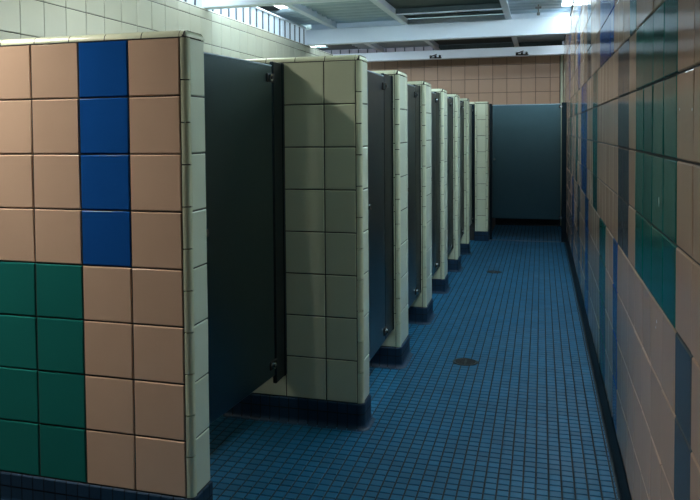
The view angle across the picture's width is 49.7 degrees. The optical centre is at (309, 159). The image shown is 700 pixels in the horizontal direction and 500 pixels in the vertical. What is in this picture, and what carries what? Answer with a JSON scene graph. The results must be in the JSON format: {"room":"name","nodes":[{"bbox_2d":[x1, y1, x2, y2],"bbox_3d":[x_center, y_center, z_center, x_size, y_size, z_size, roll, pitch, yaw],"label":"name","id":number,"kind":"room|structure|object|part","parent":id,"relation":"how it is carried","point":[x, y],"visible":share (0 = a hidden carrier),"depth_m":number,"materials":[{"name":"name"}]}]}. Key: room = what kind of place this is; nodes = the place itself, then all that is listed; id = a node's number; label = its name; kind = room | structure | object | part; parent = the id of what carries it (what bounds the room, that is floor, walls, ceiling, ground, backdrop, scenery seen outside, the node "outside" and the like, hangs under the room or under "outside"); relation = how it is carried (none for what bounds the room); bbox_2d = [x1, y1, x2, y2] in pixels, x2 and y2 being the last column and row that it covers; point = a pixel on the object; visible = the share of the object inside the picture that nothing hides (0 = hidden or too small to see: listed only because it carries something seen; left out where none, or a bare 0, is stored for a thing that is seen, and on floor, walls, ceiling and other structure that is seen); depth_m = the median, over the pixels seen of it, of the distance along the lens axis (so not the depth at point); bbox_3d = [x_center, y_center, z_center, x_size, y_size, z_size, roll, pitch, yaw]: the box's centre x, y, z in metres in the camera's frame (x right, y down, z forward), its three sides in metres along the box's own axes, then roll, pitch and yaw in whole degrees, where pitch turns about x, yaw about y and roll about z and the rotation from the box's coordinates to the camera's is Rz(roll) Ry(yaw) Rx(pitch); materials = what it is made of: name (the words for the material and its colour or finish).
{"room":"public restroom","nodes":[
{"label":"public restroom","id":0,"kind":"room"},
{"bbox_2d":[0,0,332,58],"bbox_3d":[-0.814,-0.042,6.550,0.161,2.403,7.200,0,2,17],"label":"wall","id":1,"kind":"structure","parent":0,"point":[223,35],"depth_m":5.15,"materials":[{"name":"tile"}]},
{"bbox_2d":[182,0,305,44],"bbox_3d":[-0.655,-1.359,6.912,0.064,0.202,4.256,0,2,17],"label":"window","id":2,"kind":"structure","parent":1,"relation":"in","point":[258,17],"depth_m":7.56,"materials":[{"name":"white glass"}]},
{"bbox_2d":[202,0,358,9],"bbox_3d":[0.496,-1.321,5.773,3.036,0.180,0.100,0,2,17],"label":"roof beam","id":3,"kind":"structure","parent":1,"relation":"on","point":[206,4],"depth_m":6.04,"materials":[{"name":"white paint"}]},
{"bbox_2d":[284,4,384,51],"bbox_3d":[-0.705,-1.437,5.545,0.068,0.089,12.410,0,2,17],"label":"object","id":4,"kind":"structure","parent":3,"relation":"on","point":[299,8],"depth_m":8.10,"materials":[{"name":"white paint"}]},
{"bbox_2d":[370,0,439,49],"bbox_3d":[0.086,-1.435,5.303,0.068,0.089,12.410,0,2,17],"label":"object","id":5,"kind":"structure","parent":3,"relation":"on","point":[384,5],"depth_m":7.82,"materials":[{"name":"white paint"}]},
{"bbox_2d":[499,0,518,46],"bbox_3d":[1.171,-1.433,4.970,0.068,0.089,12.410,0,2,17],"label":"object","id":6,"kind":"structure","parent":3,"relation":"on","point":[504,4],"depth_m":7.70,"materials":[{"name":"white paint"}]},
{"bbox_2d":[306,16,570,45],"bbox_3d":[1.336,-1.428,8.479,3.016,0.180,0.110,0,2,17],"label":"roof beam","id":7,"kind":"structure","parent":1,"relation":"on","point":[549,25],"depth_m":8.38,"materials":[{"name":"white paint"}]},
{"bbox_2d":[311,11,569,28],"bbox_3d":[1.399,-1.559,8.493,2.888,0.066,0.013,0,2,17],"label":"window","id":8,"kind":"structure","parent":7,"relation":"on","point":[565,13],"depth_m":8.44,"materials":[{"name":"white paint"}]},
{"bbox_2d":[209,225,617,499],"bbox_3d":[0.037,1.194,5.454,3.840,0.003,12.470,0,2,17],"label":"floor","id":9,"kind":"structure","parent":0,"point":[523,422],"depth_m":3.62,"materials":[{"name":"tile"}]},
{"bbox_2d":[0,30,212,499],"bbox_3d":[-1.079,0.426,2.861,1.494,1.746,0.185,0,2,17],"label":"wall","id":10,"kind":"structure","parent":9,"relation":"on","point":[104,379],"depth_m":2.70,"materials":[{"name":"tile"}]},
{"bbox_3d":[-0.420,0.382,2.607,0.026,1.596,0.026,0,2,17],"label":"corner trim","id":11,"kind":"part","parent":10,"relation":"part of","materials":[{"name":"beige tile"}]},
{"bbox_2d":[220,55,375,431],"bbox_3d":[-0.616,0.388,3.756,1.855,1.746,0.297,0,2,17],"label":"wall","id":12,"kind":"structure","parent":9,"relation":"on","point":[320,379],"depth_m":3.54,"materials":[{"name":"tile"}]},
{"bbox_2d":[204,52,276,424],"bbox_3d":[-0.294,0.296,3.103,0.051,1.420,0.732,0,2,21],"label":"door","id":13,"kind":"structure","parent":12,"relation":"in","point":[237,92],"depth_m":3.10,"materials":[{"name":"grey metal"}]},
{"bbox_3d":[-0.155,0.292,3.530,0.047,1.486,0.142,0,2,17],"label":"door post","id":14,"kind":"part","parent":12,"relation":"part of","materials":[{"name":"blue metal"}]},
{"bbox_3d":[0.233,0.343,3.503,0.026,1.596,0.026,0,2,17],"label":"corner trim","id":15,"kind":"part","parent":12,"relation":"part of","materials":[{"name":"beige tile"}]},
{"bbox_2d":[369,70,413,368],"bbox_3d":[-0.328,0.351,4.686,1.859,1.746,0.551,0,2,17],"label":"wall","id":16,"kind":"structure","parent":9,"relation":"on","point":[394,352],"depth_m":4.41,"materials":[{"name":"tile"}]},
{"bbox_2d":[367,70,387,360],"bbox_3d":[0.336,0.284,3.914,0.050,1.466,0.531,0,2,17],"label":"door","id":17,"kind":"structure","parent":16,"relation":"in","point":[376,86],"depth_m":3.93,"materials":[{"name":"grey metal"}]},
{"bbox_3d":[0.433,0.261,4.290,0.047,1.482,0.248,0,2,17],"label":"door post","id":18,"kind":"part","parent":16,"relation":"part of","materials":[{"name":"blue metal"}]},
{"bbox_3d":[0.516,0.306,4.412,0.026,1.596,0.026,0,2,17],"label":"corner trim","id":19,"kind":"part","parent":16,"relation":"part of","materials":[{"name":"beige tile"}]},
{"bbox_2d":[407,81,435,324],"bbox_3d":[-0.016,0.311,5.705,1.859,1.746,0.541,0,2,17],"label":"wall","id":20,"kind":"structure","parent":9,"relation":"on","point":[420,312],"depth_m":5.41,"materials":[{"name":"tile"}]},
{"bbox_2d":[407,84,418,308],"bbox_3d":[0.654,0.242,4.952,0.050,1.466,0.502,0,2,17],"label":"door","id":21,"kind":"structure","parent":20,"relation":"in","point":[411,94],"depth_m":5.02,"materials":[{"name":"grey metal"}]},
{"bbox_3d":[0.743,0.221,5.300,0.047,1.482,0.218,0,2,17],"label":"door post","id":22,"kind":"part","parent":20,"relation":"part of","materials":[{"name":"blue metal"}]},
{"bbox_3d":[0.821,0.267,5.408,0.026,1.596,0.026,0,2,17],"label":"corner trim","id":23,"kind":"part","parent":20,"relation":"part of","materials":[{"name":"beige tile"}]},
{"bbox_2d":[431,89,450,293],"bbox_3d":[0.287,0.271,6.695,1.857,1.746,0.493,0,2,17],"label":"wall","id":24,"kind":"structure","parent":9,"relation":"on","point":[440,285],"depth_m":6.42,"materials":[{"name":"tile"}]},
{"bbox_2d":[431,92,438,275],"bbox_3d":[0.965,0.202,5.965,0.050,1.466,0.500,0,2,17],"label":"door","id":25,"kind":"structure","parent":24,"relation":"in","point":[434,100],"depth_m":6.04,"materials":[{"name":"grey metal"}]},
{"bbox_3d":[0.953,0.204,5.963,0.024,1.462,0.488,0,2,17],"label":"door panel","id":26,"kind":"part","parent":25,"relation":"part of","materials":[{"name":"teal metal"}]},
{"bbox_3d":[1.053,0.180,6.312,0.047,1.482,0.218,0,2,17],"label":"door post","id":27,"kind":"part","parent":24,"relation":"part of","materials":[{"name":"blue metal"}]},
{"bbox_3d":[1.129,0.227,6.421,0.026,1.596,0.026,0,2,17],"label":"corner trim","id":28,"kind":"part","parent":24,"relation":"part of","materials":[{"name":"beige tile"}]},
{"bbox_2d":[447,94,462,271],"bbox_3d":[0.589,0.233,7.670,1.864,1.746,0.489,0,2,17],"label":"wall","id":29,"kind":"structure","parent":9,"relation":"on","point":[454,258],"depth_m":7.39,"materials":[{"name":"tile"}]},
{"bbox_2d":[447,97,452,254],"bbox_3d":[1.263,0.163,6.937,0.050,1.466,0.511,0,2,17],"label":"door","id":30,"kind":"structure","parent":29,"relation":"in","point":[449,104],"depth_m":7.02,"materials":[{"name":"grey metal"}]},
{"bbox_3d":[1.251,0.166,6.934,0.024,1.462,0.499,0,2,17],"label":"door panel","id":31,"kind":"part","parent":30,"relation":"part of","materials":[{"name":"teal metal"}]},
{"bbox_3d":[1.353,0.141,7.290,0.047,1.482,0.218,0,2,17],"label":"door post","id":32,"kind":"part","parent":29,"relation":"part of","materials":[{"name":"blue metal"}]},
{"bbox_3d":[1.435,0.188,7.396,0.026,1.596,0.026,0,2,17],"label":"corner trim","id":33,"kind":"part","parent":29,"relation":"part of","materials":[{"name":"beige tile"}]},
{"bbox_2d":[453,358,477,365],"bbox_3d":[0.933,1.218,4.534,0.150,0.006,0.150,0,2,17],"label":"floor drain","id":34,"kind":"object","parent":9,"relation":"on","point":[459,361],"visible":1,"depth_m":4.53,"materials":[{"name":"metal"}]},
{"bbox_2d":[460,98,471,254],"bbox_3d":[0.892,0.194,8.644,1.873,1.746,0.345,0,2,17],"label":"wall","id":35,"kind":"structure","parent":9,"relation":"on","point":[465,239],"depth_m":8.41,"materials":[{"name":"tile"}]},
{"bbox_2d":[460,102,463,237],"bbox_3d":[1.572,0.123,7.946,0.050,1.466,0.585,0,2,17],"label":"door","id":36,"kind":"structure","parent":35,"relation":"in","point":[461,106],"depth_m":8.14,"materials":[{"name":"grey metal"}]},
{"bbox_3d":[1.560,0.125,7.943,0.024,1.462,0.573,0,2,17],"label":"door panel","id":37,"kind":"part","parent":36,"relation":"part of","materials":[{"name":"teal metal"}]},
{"bbox_3d":[1.670,0.100,8.325,0.047,1.482,0.198,0,2,17],"label":"door post","id":38,"kind":"part","parent":35,"relation":"part of","materials":[{"name":"blue metal"}]},
{"bbox_3d":[1.758,0.147,8.419,0.026,1.596,0.026,0,2,17],"label":"corner trim","id":39,"kind":"part","parent":35,"relation":"part of","materials":[{"name":"beige tile"}]},
{"bbox_2d":[469,105,472,224],"bbox_3d":[1.887,0.082,8.973,0.050,1.466,0.837,0,2,17],"label":"door","id":40,"kind":"structure","parent":35,"relation":"in","point":[470,106],"depth_m":9.20,"materials":[{"name":"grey metal"}]},
{"bbox_2d":[469,102,474,239],"bbox_3d":[1.220,0.148,9.822,1.814,1.744,0.135,0,2,17],"label":"wall","id":41,"kind":"structure","parent":9,"relation":"on","point":[472,226],"depth_m":9.52,"materials":[{"name":"tile"}]},
{"bbox_2d":[472,102,488,240],"bbox_3d":[2.143,0.150,9.547,0.242,1.744,0.247,0,2,17],"label":"pier","id":42,"kind":"object","parent":9,"relation":"on","point":[480,172],"visible":0.96,"depth_m":9.43,"materials":[{"name":"tile"}]},
{"bbox_3d":[2.031,0.055,9.477,0.068,1.480,0.022,0,2,17],"label":"door post","id":43,"kind":"part","parent":42,"relation":"part of","materials":[{"name":"blue metal"}]},
{"bbox_3d":[2.075,0.106,9.455,0.007,1.596,0.036,-2,2,-28],"label":"corner trim","id":44,"kind":"part","parent":42,"relation":"part of","materials":[{"name":"beige tile"}]},
{"bbox_3d":[2.212,0.106,9.413,0.036,1.596,0.007,-2,2,-28],"label":"corner trim","id":45,"kind":"part","parent":42,"relation":"part of","materials":[{"name":"beige tile"}]},
{"bbox_2d":[489,104,491,239],"bbox_3d":[2.281,0.162,9.521,0.031,1.720,0.014,0,2,17],"label":"post","id":46,"kind":"object","parent":42,"relation":"attached to","point":[490,105],"visible":1,"depth_m":9.52,"materials":[{"name":"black metal"}]},
{"bbox_2d":[492,104,561,219],"bbox_3d":[2.690,0.030,9.367,0.834,1.426,0.055,0,2,17],"label":"door","id":47,"kind":"structure","parent":46,"relation":"attached to","point":[526,138],"depth_m":9.37,"materials":[{"name":"teal metal"}]},
{"bbox_2d":[486,270,501,272],"bbox_3d":[1.804,1.104,7.394,0.150,0.006,0.150,0,2,17],"label":"floor drain","id":48,"kind":"object","parent":9,"relation":"on","point":[489,271],"visible":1,"depth_m":7.41,"materials":[{"name":"metal"}]},
{"bbox_2d":[259,0,572,49],"bbox_3d":[-0.527,-1.516,5.508,5.202,0.118,12.690,0,2,17],"label":"ceiling","id":49,"kind":"structure","parent":0,"point":[361,10],"depth_m":8.15,"materials":[{"name":"grey paint"}]},
{"bbox_2d":[275,5,287,8],"bbox_3d":[-0.475,-1.552,6.920,0.307,0.008,3.180,0,2,17],"label":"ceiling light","id":50,"kind":"structure","parent":49,"relation":"attached to","point":[278,6],"depth_m":7.82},
{"bbox_2d":[396,3,501,14],"bbox_3d":[1.422,-1.538,7.724,1.098,0.064,0.052,0,2,17],"label":"roof crosspiece","id":51,"kind":"structure","parent":49,"relation":"attached to","point":[490,6],"depth_m":7.71,"materials":[{"name":"white paint"}]},
{"bbox_2d":[446,11,478,15],"bbox_3d":[1.637,-1.570,8.093,0.341,0.033,0.100,0,2,17],"label":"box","id":52,"kind":"object","parent":49,"relation":"attached to","point":[451,13],"visible":0.8,"depth_m":8.08,"materials":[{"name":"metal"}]},
{"bbox_2d":[535,5,541,14],"bbox_3d":[2.321,-1.520,7.665,0.060,0.112,0.040,0,2,17],"label":"hanger","id":53,"kind":"object","parent":49,"relation":"attached to","point":[538,7],"visible":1,"depth_m":7.65,"materials":[{"name":"grey metal"}]},
{"bbox_2d":[562,0,572,5],"bbox_3d":[1.972,-1.525,5.564,0.096,0.008,4.980,0,2,17],"label":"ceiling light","id":54,"kind":"structure","parent":49,"relation":"attached to","point":[565,2],"depth_m":7.79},
{"bbox_2d":[367,55,560,104],"bbox_3d":[1.829,-0.309,11.391,3.780,2.530,0.161,0,2,17],"label":"wall","id":55,"kind":"structure","parent":0,"point":[526,79],"depth_m":11.02,"materials":[{"name":"tile"}]},
{"bbox_2d":[324,46,434,53],"bbox_3d":[1.040,-1.635,11.563,1.777,0.124,0.018,0,2,17],"label":"window","id":56,"kind":"structure","parent":55,"relation":"in","point":[428,48],"depth_m":11.57,"materials":[{"name":"grey glass"}]},
{"bbox_2d":[439,41,561,49],"bbox_3d":[2.749,-1.635,11.039,1.792,0.130,0.018,0,2,17],"label":"window","id":57,"kind":"structure","parent":55,"relation":"attached to","point":[550,43],"depth_m":11.05,"materials":[{"name":"black glass"}]},
{"bbox_2d":[496,218,560,226],"bbox_3d":[3.167,0.896,10.932,0.924,0.130,0.026,0,2,17],"label":"baseboard","id":58,"kind":"structure","parent":55,"relation":"attached to","point":[499,221],"depth_m":10.94,"materials":[{"name":"black tile"}]},
{"bbox_2d":[560,55,562,224],"bbox_3d":[3.591,-0.297,10.767,0.036,2.520,0.022,0,2,17],"label":"trim","id":59,"kind":"structure","parent":55,"relation":"attached to","point":[561,68],"depth_m":10.73,"materials":[{"name":"beige tile"}]},
{"bbox_2d":[492,218,495,230],"bbox_3d":[2.429,0.129,10.364,0.150,1.720,1.478,0,2,17],"label":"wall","id":60,"kind":"structure","parent":0,"point":[493,219],"depth_m":10.61,"materials":[{"name":"tile"}]},
{"bbox_2d":[563,0,699,499],"bbox_3d":[1.904,-0.139,4.884,0.182,2.670,12.576,0,2,17],"label":"wall","id":61,"kind":"structure","parent":0,"point":[631,68],"depth_m":2.32,"materials":[{"name":"tile"}]},
{"bbox_2d":[333,45,564,61],"bbox_3d":[1.637,-1.482,10.757,3.780,0.122,0.177,0,2,17],"label":"roof beam","id":62,"kind":"structure","parent":61,"relation":"attached to","point":[555,49],"depth_m":10.54,"materials":[{"name":"white paint"}]},
{"bbox_2d":[561,102,566,241],"bbox_3d":[3.117,0.163,9.259,0.060,1.720,0.024,0,2,17],"label":"post","id":63,"kind":"object","parent":61,"relation":"attached to","point":[564,104],"visible":0.88,"depth_m":9.25,"materials":[{"name":"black metal"}]},
{"bbox_2d":[565,233,630,499],"bbox_3d":[1.796,1.138,4.881,0.019,0.121,12.410,0,2,17],"label":"baseboard","id":64,"kind":"structure","parent":61,"relation":"attached to","point":[622,489],"depth_m":3.71,"materials":[{"name":"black tile"}]}
]}

